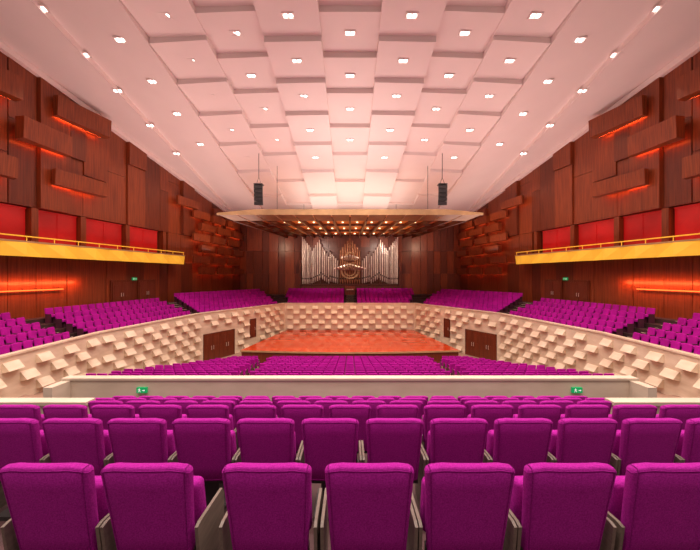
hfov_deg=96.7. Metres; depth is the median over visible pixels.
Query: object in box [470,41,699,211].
trim
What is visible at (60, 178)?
wall block
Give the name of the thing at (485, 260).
wall block
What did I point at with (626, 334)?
floor
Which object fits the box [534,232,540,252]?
pillar
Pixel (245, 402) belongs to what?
seat
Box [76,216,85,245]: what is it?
pillar
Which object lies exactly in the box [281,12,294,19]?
recessed light
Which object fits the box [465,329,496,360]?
door
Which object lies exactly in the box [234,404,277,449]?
seat
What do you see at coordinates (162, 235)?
pillar
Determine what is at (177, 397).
seat
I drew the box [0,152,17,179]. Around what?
wall block
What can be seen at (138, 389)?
exit sign
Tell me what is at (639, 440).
seat
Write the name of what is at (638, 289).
light strip
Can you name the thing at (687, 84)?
wall block
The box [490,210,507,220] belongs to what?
wall block
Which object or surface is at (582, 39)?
recessed light
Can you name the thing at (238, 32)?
recessed light
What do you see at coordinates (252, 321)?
door
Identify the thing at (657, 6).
recessed light
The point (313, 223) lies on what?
canopy
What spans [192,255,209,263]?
wall block
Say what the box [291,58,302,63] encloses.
recessed light
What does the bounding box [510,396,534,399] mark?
seat
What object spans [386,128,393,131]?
recessed light
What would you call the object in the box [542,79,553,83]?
recessed light
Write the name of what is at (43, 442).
seat cushion
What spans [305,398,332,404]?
seat
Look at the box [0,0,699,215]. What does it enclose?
ceiling
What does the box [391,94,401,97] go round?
recessed light
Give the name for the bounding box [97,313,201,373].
wall
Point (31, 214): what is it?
pillar
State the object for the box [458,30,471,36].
recessed light
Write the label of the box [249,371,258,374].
seat
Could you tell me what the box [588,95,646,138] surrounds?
wall block
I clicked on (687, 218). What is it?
wall panel
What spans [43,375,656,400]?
parapet
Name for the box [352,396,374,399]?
seat
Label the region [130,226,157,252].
wall panel
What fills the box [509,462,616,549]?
seat
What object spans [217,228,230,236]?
wall block
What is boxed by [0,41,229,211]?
trim
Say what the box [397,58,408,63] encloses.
recessed light
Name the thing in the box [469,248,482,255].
wall block
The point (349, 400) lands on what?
seat
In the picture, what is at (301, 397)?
seat
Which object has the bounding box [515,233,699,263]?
balcony
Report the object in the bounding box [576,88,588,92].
recessed light
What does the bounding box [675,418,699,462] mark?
seat
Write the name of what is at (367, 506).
seat
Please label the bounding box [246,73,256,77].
recessed light
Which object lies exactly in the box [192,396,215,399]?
seat
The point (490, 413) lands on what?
seat
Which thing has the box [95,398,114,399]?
seat
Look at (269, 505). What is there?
seat
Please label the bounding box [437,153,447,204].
speaker
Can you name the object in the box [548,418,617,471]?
seat
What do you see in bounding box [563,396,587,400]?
seat
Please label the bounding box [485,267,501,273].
wall block
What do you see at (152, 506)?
seat
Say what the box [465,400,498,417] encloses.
seat
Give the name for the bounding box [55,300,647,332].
floor
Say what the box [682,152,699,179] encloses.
wall block
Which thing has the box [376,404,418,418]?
seat
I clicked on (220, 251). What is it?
wall block
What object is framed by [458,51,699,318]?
wall
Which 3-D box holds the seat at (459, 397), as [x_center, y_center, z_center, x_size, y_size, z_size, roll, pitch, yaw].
[2.745,3.270,7.330,0.602,1.000,0.480,0,0,0]
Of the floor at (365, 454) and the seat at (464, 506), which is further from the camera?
the floor at (365, 454)
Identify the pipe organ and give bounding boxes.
[299,237,400,294]
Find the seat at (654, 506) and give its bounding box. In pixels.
[607,462,699,549]
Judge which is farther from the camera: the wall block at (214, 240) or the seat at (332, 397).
the wall block at (214, 240)
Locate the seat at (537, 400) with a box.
[523,398,550,404]
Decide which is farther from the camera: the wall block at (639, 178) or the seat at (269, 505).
the wall block at (639, 178)
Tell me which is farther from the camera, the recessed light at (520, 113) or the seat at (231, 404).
the recessed light at (520, 113)
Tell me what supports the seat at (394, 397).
on the floor
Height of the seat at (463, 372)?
0.960 m
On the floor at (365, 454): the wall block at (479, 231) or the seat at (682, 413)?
the seat at (682, 413)
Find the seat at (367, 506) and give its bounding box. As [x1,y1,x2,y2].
[320,462,417,549]
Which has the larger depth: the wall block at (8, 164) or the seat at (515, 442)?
the wall block at (8, 164)
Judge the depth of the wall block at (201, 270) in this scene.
37.41 m
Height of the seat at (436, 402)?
1.000 m
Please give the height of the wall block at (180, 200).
0.900 m
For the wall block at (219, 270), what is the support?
attached to the wall at (142, 193)
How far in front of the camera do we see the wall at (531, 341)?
23.56 m
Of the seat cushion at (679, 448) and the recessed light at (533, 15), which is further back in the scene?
the recessed light at (533, 15)
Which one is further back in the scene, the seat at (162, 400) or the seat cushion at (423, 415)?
the seat at (162, 400)
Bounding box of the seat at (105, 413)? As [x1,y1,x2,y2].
[90,404,139,429]
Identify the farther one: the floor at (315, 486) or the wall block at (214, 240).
the wall block at (214, 240)
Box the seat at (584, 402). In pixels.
[577,400,611,413]
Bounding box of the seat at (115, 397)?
[112,396,136,400]
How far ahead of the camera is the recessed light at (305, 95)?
22.03 m
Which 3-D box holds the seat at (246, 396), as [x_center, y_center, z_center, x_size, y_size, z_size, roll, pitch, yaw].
[-2.135,3.270,7.330,0.602,1.000,0.480,0,0,0]
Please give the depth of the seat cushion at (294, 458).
3.15 m
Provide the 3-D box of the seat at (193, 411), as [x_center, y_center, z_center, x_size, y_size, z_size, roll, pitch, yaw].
[-1.830,2.160,4.180,0.602,1.000,0.480,0,0,0]
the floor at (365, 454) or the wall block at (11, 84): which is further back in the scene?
the wall block at (11, 84)
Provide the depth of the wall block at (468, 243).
43.59 m
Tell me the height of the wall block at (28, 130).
1.400 m
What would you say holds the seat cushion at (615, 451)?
on the seat at (639, 440)
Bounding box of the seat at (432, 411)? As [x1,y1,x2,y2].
[421,404,465,452]
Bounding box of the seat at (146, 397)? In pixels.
[139,396,162,399]
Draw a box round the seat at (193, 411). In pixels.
[186,404,235,430]
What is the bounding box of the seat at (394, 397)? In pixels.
[378,396,401,399]
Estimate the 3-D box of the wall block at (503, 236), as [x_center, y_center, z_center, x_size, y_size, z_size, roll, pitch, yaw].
[17.762,-4.400,36.822,0.950,0.850,2.700,0,0,-9]
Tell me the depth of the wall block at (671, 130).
20.21 m
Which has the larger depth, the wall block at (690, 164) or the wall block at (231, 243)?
the wall block at (231, 243)
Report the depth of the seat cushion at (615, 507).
2.06 m
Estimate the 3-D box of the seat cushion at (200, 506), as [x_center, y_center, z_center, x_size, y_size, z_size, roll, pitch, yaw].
[-1.235,1.560,2.120,0.490,0.400,0.166,0,0,0]
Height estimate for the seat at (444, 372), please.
0.960 m
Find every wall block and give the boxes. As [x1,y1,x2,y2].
[0,67,23,101]
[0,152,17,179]
[15,115,72,156]
[52,168,108,197]
[53,95,111,138]
[176,195,199,209]
[192,210,209,220]
[192,233,209,242]
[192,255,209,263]
[198,223,214,232]
[198,245,215,253]
[198,267,214,273]
[210,215,225,225]
[210,236,225,244]
[210,257,225,264]
[216,268,230,273]
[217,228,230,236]
[217,248,230,255]
[226,240,239,247]
[226,259,239,265]
[227,221,239,229]
[231,231,242,239]
[231,250,242,256]
[231,268,242,273]
[457,231,468,239]
[457,250,468,256]
[457,268,468,273]
[460,221,472,229]
[460,240,473,247]
[460,259,473,265]
[469,228,482,236]
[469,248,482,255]
[469,268,483,273]
[474,215,489,225]
[474,236,489,244]
[474,257,489,264]
[484,245,501,253]
[485,223,501,232]
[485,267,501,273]
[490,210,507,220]
[490,233,507,242]
[490,255,507,263]
[500,195,523,209]
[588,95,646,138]
[591,168,647,197]
[627,115,684,156]
[676,67,699,101]
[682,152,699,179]
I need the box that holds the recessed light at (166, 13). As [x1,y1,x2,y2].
[157,12,172,19]
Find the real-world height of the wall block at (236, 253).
0.850 m
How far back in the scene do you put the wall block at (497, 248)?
37.44 m
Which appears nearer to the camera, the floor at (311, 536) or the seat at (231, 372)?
the floor at (311, 536)
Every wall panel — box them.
[0,203,25,240]
[39,210,76,244]
[86,219,121,248]
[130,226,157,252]
[542,226,569,252]
[578,219,613,248]
[623,210,660,244]
[674,203,699,240]
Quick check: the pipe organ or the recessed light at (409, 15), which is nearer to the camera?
the recessed light at (409, 15)
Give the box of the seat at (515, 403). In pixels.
[502,400,535,414]
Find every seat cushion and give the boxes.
[40,430,48,455]
[95,476,108,521]
[103,430,112,456]
[167,430,175,457]
[193,476,206,525]
[229,414,233,429]
[231,430,236,462]
[293,431,295,461]
[309,485,311,529]
[420,476,425,531]
[422,415,423,441]
[427,430,430,463]
[486,430,493,458]
[509,476,522,523]
[548,430,556,457]
[608,476,624,521]
[612,430,620,456]
[676,430,684,455]
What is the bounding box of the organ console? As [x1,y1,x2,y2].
[345,286,354,294]
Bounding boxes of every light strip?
[0,289,61,291]
[638,289,699,291]
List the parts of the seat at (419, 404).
backrest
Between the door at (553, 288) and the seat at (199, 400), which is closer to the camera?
the seat at (199, 400)
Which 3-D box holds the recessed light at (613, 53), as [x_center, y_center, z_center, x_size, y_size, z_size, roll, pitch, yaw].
[16.500,-13.664,19.300,0.660,0.160,0.404,0,0,0]
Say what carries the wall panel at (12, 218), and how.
attached to the wall at (142, 193)
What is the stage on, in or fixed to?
on the floor at (40, 394)
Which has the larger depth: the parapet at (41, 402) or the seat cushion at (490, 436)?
the parapet at (41, 402)
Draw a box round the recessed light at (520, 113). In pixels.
[518,112,527,115]
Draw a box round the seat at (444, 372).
[441,371,450,374]
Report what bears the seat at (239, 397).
on the floor
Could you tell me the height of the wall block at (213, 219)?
0.850 m
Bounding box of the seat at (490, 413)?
[467,404,513,449]
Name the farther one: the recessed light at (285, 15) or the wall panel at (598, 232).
the wall panel at (598, 232)
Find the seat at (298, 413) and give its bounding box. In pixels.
[281,404,323,452]
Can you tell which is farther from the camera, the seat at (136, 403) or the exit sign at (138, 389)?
the exit sign at (138, 389)
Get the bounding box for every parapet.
[0,398,94,413]
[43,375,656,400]
[605,398,699,413]
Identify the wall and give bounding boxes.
[0,51,240,318]
[0,332,100,397]
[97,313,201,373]
[200,303,284,360]
[240,224,459,293]
[285,303,414,329]
[415,303,499,360]
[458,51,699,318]
[498,313,602,373]
[599,332,699,397]
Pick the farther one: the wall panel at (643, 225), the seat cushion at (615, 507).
the wall panel at (643, 225)
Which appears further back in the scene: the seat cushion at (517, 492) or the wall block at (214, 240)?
the wall block at (214, 240)
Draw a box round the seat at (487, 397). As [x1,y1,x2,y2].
[484,396,507,399]
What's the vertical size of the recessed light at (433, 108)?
0.118 m
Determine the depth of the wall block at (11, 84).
18.58 m
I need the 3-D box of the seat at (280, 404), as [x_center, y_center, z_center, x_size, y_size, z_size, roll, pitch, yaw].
[-0.915,2.530,5.230,0.602,1.000,0.480,0,0,0]
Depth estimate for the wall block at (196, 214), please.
36.52 m
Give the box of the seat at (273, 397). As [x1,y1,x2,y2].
[272,396,294,404]
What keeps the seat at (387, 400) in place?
on the floor
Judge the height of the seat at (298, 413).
1.000 m
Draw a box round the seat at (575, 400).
[554,398,581,403]
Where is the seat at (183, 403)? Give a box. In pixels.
[164,400,197,414]
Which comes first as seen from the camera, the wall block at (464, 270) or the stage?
the stage
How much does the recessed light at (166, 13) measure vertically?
0.118 m
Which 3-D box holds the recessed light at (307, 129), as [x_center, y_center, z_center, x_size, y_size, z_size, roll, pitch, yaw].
[-3.300,-11.991,25.700,0.660,0.118,0.404,0,0,0]
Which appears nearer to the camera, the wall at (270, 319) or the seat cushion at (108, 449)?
the seat cushion at (108, 449)
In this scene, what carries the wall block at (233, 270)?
attached to the wall at (142, 193)
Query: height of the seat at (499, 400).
1.000 m
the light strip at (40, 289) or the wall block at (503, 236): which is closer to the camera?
the light strip at (40, 289)
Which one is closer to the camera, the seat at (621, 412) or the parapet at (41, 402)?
the seat at (621, 412)
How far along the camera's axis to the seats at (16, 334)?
22.56 m
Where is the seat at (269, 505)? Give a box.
[219,462,322,549]
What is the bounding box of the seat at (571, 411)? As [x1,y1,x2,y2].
[560,404,609,418]
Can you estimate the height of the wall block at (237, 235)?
0.850 m
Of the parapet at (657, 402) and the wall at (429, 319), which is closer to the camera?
the parapet at (657, 402)
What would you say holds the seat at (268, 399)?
on the floor
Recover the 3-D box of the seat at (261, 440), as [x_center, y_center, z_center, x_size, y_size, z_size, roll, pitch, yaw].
[-0.798,1.850,3.130,0.602,1.000,0.480,0,0,0]
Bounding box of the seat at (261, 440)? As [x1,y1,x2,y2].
[235,418,302,462]
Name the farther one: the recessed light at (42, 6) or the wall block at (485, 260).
the wall block at (485, 260)
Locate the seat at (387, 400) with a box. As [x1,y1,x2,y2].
[367,398,394,404]
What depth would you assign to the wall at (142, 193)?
24.24 m
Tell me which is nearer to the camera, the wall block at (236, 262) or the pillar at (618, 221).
the pillar at (618, 221)
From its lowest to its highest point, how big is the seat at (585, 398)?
1.000 m
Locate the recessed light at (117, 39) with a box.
[112,36,127,43]
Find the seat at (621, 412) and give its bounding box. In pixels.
[608,404,657,429]
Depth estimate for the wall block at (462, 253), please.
44.53 m
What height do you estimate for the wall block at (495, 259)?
0.850 m
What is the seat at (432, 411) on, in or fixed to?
on the floor at (365, 454)
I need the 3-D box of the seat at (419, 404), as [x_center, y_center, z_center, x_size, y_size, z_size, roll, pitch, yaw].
[0.915,2.530,5.230,0.602,1.000,0.480,0,0,0]
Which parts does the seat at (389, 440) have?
armrest, backrest, armrest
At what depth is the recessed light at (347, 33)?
17.90 m
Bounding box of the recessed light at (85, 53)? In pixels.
[76,52,91,57]
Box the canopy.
[217,209,482,237]
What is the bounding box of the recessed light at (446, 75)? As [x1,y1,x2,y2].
[443,73,454,77]
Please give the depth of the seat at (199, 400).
6.05 m
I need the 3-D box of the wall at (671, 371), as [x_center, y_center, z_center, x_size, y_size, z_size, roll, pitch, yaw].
[15.281,5.985,13.267,0.600,4.830,12.558,0,0,4]
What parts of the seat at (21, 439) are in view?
armrest, backrest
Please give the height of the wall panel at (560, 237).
2.950 m
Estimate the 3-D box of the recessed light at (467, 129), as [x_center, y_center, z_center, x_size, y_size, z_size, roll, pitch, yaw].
[9.900,-11.991,25.700,0.660,0.118,0.404,0,0,0]
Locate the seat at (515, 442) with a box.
[484,418,553,475]
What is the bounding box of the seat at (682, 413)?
[656,404,699,429]
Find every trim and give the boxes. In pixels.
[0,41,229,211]
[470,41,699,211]
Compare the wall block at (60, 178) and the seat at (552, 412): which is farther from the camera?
the wall block at (60, 178)
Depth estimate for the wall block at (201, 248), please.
37.44 m
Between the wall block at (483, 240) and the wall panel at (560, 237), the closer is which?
the wall panel at (560, 237)
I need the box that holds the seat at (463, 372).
[462,371,471,374]
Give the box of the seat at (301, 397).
[298,396,321,399]
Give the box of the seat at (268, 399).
[243,398,270,400]
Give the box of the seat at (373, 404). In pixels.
[352,400,385,418]
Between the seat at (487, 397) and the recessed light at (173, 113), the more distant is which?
the recessed light at (173, 113)
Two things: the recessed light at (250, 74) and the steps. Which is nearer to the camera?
the recessed light at (250, 74)
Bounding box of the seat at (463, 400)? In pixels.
[460,398,487,405]
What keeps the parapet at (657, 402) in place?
on the floor
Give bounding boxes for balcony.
[0,233,184,263]
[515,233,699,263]
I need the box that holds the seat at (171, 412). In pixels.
[138,404,186,429]
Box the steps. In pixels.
[346,296,353,302]
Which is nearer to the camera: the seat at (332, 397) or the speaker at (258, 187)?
the seat at (332, 397)
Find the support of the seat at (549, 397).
on the floor
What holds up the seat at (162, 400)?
on the floor
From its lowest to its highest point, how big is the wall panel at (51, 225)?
2.950 m
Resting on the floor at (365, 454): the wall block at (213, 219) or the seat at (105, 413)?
the seat at (105, 413)
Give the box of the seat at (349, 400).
[336,398,363,404]
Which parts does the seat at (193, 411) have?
backrest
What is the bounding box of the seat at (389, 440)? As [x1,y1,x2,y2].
[361,418,425,506]
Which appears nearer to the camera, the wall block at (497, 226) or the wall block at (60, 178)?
the wall block at (60, 178)
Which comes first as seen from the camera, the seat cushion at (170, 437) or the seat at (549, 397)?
the seat cushion at (170, 437)
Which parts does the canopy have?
panel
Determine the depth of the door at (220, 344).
30.93 m
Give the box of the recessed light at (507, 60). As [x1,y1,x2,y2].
[503,58,516,63]
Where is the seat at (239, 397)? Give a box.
[219,396,242,400]
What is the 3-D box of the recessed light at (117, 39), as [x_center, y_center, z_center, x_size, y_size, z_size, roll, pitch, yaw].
[-13.200,-13.535,17.900,0.660,0.160,0.404,0,0,0]
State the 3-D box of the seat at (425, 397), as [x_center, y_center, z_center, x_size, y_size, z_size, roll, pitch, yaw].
[1.525,3.270,7.330,0.602,1.000,0.480,0,0,0]
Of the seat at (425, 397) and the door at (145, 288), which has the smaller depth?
the seat at (425, 397)
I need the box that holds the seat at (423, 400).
[398,398,425,415]
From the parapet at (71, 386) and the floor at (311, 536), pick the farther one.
the parapet at (71, 386)
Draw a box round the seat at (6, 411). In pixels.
[0,404,44,429]
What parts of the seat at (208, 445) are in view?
armrest, backrest, armrest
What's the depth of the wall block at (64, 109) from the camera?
22.72 m
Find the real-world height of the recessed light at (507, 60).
0.118 m
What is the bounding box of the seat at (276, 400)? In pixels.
[274,398,301,415]
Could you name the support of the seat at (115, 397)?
on the floor
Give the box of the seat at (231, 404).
[201,400,235,428]
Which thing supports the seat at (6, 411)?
on the floor at (365, 454)
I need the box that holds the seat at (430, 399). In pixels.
[429,398,456,400]
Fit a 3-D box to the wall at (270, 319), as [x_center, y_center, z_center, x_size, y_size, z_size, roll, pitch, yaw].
[-11.154,5.985,34.441,0.600,4.830,12.121,0,0,29]
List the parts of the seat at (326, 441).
armrest, backrest, armrest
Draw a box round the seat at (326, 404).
[314,400,347,417]
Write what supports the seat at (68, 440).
on the floor at (315, 486)
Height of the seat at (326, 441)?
1.000 m
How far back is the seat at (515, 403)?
5.00 m
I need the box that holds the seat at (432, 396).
[431,396,454,397]
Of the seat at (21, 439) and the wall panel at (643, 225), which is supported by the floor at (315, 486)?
the seat at (21, 439)
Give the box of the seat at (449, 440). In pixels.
[421,418,489,464]
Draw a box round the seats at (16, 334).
[0,288,699,374]
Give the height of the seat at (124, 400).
1.000 m
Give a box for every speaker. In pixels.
[254,178,263,204]
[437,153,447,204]
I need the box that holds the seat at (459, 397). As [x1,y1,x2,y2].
[457,396,480,400]
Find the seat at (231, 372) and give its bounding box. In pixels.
[228,371,237,374]
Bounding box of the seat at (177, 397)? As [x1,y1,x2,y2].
[165,396,189,399]
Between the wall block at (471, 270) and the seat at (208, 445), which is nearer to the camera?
the seat at (208, 445)
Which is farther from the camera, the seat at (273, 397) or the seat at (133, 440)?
the seat at (273, 397)
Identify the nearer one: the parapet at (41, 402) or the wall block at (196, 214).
the parapet at (41, 402)
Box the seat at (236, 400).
[212,398,239,405]
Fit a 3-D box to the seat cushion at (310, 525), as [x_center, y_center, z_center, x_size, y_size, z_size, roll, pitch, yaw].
[-0.505,1.560,2.120,0.490,0.400,0.166,0,0,0]
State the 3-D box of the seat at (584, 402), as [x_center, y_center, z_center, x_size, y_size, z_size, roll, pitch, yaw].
[3.965,2.530,5.230,0.602,1.000,0.480,0,0,0]
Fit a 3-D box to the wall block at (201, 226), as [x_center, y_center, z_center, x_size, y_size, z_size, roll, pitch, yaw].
[-17.566,-5.700,38.022,0.950,0.850,3.000,0,0,9]
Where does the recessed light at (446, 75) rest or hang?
in the ceiling
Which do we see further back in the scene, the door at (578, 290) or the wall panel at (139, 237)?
the wall panel at (139, 237)
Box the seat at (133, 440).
[106,418,176,464]
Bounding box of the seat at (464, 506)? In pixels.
[411,462,517,549]
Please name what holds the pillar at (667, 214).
attached to the wall at (557, 193)
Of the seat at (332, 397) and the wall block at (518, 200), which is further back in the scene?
the wall block at (518, 200)
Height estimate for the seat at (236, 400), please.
1.000 m
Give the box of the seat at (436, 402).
[427,400,460,404]
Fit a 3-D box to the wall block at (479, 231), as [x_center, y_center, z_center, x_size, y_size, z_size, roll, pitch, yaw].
[16.994,-5.700,41.522,0.950,0.850,2.700,0,0,-9]
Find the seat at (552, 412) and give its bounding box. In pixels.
[513,404,561,429]
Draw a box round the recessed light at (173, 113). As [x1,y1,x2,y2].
[172,112,181,115]
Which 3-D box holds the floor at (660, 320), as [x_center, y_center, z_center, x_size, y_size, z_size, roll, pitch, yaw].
[0.000,4.425,26.785,46.200,3.150,40.131,0,0,0]
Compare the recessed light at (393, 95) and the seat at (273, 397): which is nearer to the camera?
the seat at (273, 397)
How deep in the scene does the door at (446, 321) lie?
34.87 m
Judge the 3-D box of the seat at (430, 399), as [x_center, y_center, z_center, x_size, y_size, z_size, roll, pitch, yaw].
[1.830,2.900,6.280,0.602,1.000,0.480,0,0,0]
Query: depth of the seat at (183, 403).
5.00 m
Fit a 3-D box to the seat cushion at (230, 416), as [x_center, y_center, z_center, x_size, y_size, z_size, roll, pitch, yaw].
[-1.830,2.080,4.220,0.490,0.400,0.166,0,0,0]
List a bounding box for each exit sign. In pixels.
[136,387,147,392]
[571,387,582,392]
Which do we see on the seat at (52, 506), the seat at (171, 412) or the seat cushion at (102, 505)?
the seat cushion at (102, 505)
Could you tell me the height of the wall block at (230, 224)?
0.850 m
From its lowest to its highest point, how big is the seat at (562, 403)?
1.000 m
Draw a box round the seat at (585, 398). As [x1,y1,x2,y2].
[585,398,604,399]
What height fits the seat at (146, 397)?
1.000 m
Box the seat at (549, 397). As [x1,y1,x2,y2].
[537,396,560,399]
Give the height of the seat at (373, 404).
1.000 m
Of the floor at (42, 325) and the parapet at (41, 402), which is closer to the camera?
the parapet at (41, 402)
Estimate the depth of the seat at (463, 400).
6.05 m
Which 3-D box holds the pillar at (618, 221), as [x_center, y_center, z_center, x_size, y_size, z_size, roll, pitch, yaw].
[20.587,-2.900,23.782,0.520,3.060,0.400,0,0,-9]
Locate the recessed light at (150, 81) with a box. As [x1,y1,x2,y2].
[146,79,157,83]
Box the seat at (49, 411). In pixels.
[42,404,91,419]
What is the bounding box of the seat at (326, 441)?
[299,418,361,520]
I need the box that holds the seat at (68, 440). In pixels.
[42,418,112,475]
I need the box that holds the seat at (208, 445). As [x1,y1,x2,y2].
[170,418,239,510]
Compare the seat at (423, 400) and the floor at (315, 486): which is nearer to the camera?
the floor at (315, 486)
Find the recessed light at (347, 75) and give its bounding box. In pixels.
[345,73,354,77]
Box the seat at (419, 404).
[390,400,423,446]
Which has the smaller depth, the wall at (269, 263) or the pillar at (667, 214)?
the pillar at (667, 214)
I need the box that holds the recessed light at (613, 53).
[608,52,623,57]
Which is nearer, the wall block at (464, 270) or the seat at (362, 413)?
the seat at (362, 413)
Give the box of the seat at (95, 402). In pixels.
[88,400,122,413]
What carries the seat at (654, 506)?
on the floor at (311, 536)
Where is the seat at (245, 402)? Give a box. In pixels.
[239,400,272,404]
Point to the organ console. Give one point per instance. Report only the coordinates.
(349, 290)
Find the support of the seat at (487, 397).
on the floor
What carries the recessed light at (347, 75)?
in the ceiling
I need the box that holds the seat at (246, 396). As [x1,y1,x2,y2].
[245,396,268,397]
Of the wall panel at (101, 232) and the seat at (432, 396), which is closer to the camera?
the seat at (432, 396)
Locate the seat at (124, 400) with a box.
[118,398,145,403]
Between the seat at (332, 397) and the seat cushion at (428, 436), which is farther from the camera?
the seat at (332, 397)
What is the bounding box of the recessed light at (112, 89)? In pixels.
[111,88,123,92]
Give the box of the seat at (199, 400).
[180,398,207,404]
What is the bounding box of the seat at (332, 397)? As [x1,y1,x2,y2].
[325,396,347,399]
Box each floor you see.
[0,483,425,533]
[0,534,425,549]
[18,352,681,397]
[25,294,677,323]
[40,297,662,327]
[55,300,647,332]
[69,302,632,336]
[296,453,426,462]
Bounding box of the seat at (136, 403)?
[126,400,160,413]
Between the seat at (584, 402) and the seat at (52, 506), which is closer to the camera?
the seat at (52, 506)
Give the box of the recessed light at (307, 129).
[306,128,313,131]
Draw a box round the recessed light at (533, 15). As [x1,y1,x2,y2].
[527,12,543,19]
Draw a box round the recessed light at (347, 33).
[344,30,355,36]
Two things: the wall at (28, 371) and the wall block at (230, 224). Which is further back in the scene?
the wall block at (230, 224)
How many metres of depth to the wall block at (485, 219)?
39.74 m
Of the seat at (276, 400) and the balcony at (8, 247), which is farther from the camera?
the balcony at (8, 247)
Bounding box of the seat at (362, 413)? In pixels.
[329,404,370,462]
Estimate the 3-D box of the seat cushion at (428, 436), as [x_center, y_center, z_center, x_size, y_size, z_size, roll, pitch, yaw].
[1.032,1.770,3.170,0.490,0.400,0.166,0,0,0]
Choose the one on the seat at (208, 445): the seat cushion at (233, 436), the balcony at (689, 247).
the seat cushion at (233, 436)
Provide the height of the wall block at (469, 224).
0.850 m
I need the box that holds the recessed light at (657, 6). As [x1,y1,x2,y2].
[649,4,660,12]
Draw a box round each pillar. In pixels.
[25,207,38,241]
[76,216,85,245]
[121,225,129,249]
[159,232,165,252]
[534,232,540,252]
[570,225,578,249]
[614,216,623,245]
[661,207,674,241]
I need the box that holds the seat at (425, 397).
[405,396,427,404]
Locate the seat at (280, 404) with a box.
[277,400,309,417]
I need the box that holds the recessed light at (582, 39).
[572,36,587,43]
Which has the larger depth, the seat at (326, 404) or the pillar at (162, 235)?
the pillar at (162, 235)
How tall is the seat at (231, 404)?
1.000 m
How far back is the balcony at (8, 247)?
22.42 m
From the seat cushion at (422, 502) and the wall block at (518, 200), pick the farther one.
the wall block at (518, 200)
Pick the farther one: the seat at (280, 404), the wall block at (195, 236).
the wall block at (195, 236)
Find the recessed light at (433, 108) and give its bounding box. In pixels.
[431,107,440,110]
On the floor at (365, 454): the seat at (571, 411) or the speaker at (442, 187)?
the seat at (571, 411)
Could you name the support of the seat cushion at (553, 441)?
on the seat at (576, 440)
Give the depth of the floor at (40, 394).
15.18 m
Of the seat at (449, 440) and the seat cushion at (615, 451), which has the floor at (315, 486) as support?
the seat at (449, 440)
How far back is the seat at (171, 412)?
3.96 m
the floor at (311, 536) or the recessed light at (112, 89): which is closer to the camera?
the floor at (311, 536)
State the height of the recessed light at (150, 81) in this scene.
0.160 m
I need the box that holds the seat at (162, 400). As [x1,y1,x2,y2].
[149,398,176,404]
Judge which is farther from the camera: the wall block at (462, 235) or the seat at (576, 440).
the wall block at (462, 235)
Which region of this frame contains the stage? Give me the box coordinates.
[240,330,459,362]
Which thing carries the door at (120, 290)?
in the wall at (142, 193)
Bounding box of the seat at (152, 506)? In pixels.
[100,462,223,549]
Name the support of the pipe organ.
attached to the wall at (269, 263)
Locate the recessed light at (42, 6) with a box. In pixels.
[39,4,50,12]
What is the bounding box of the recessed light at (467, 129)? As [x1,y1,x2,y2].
[465,128,474,131]
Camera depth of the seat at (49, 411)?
3.96 m
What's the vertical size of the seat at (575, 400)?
1.000 m
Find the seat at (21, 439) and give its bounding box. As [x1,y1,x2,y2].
[0,418,48,520]
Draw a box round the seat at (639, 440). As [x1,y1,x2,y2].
[612,418,682,475]
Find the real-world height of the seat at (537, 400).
1.000 m
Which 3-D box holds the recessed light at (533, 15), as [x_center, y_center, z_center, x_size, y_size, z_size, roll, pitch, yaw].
[9.900,-13.847,16.600,0.660,0.118,0.404,0,0,0]
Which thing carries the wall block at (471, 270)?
attached to the wall at (557, 193)
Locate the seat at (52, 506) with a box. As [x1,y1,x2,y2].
[0,462,109,549]
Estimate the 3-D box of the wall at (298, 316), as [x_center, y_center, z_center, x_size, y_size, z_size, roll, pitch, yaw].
[0.000,5.985,39.580,16.929,4.830,0.600,0,0,0]
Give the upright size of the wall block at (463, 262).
0.850 m
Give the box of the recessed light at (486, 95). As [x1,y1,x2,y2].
[484,94,494,97]
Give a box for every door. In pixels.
[110,280,131,305]
[137,280,154,302]
[203,329,234,360]
[250,318,255,337]
[444,318,449,337]
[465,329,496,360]
[545,280,562,302]
[568,280,589,305]
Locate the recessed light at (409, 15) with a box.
[405,12,418,19]
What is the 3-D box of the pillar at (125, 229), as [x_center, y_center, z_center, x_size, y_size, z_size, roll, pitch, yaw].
[-19.957,-2.900,27.632,0.520,3.060,0.400,0,0,9]
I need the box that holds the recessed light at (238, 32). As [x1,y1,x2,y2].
[229,30,241,36]
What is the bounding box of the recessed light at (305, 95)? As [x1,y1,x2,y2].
[298,94,307,97]
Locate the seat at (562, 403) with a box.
[539,400,573,413]
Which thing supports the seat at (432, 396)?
on the floor
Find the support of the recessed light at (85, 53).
in the ceiling
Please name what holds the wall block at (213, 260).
attached to the wall at (142, 193)
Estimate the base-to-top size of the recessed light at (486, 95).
0.118 m
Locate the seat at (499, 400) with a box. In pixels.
[492,398,519,404]
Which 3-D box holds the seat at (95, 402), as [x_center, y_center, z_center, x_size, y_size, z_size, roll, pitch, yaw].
[-3.965,2.530,5.230,0.602,1.000,0.480,0,0,0]
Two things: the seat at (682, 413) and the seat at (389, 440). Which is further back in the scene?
the seat at (682, 413)
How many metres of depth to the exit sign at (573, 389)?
8.68 m
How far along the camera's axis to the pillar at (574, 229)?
27.45 m

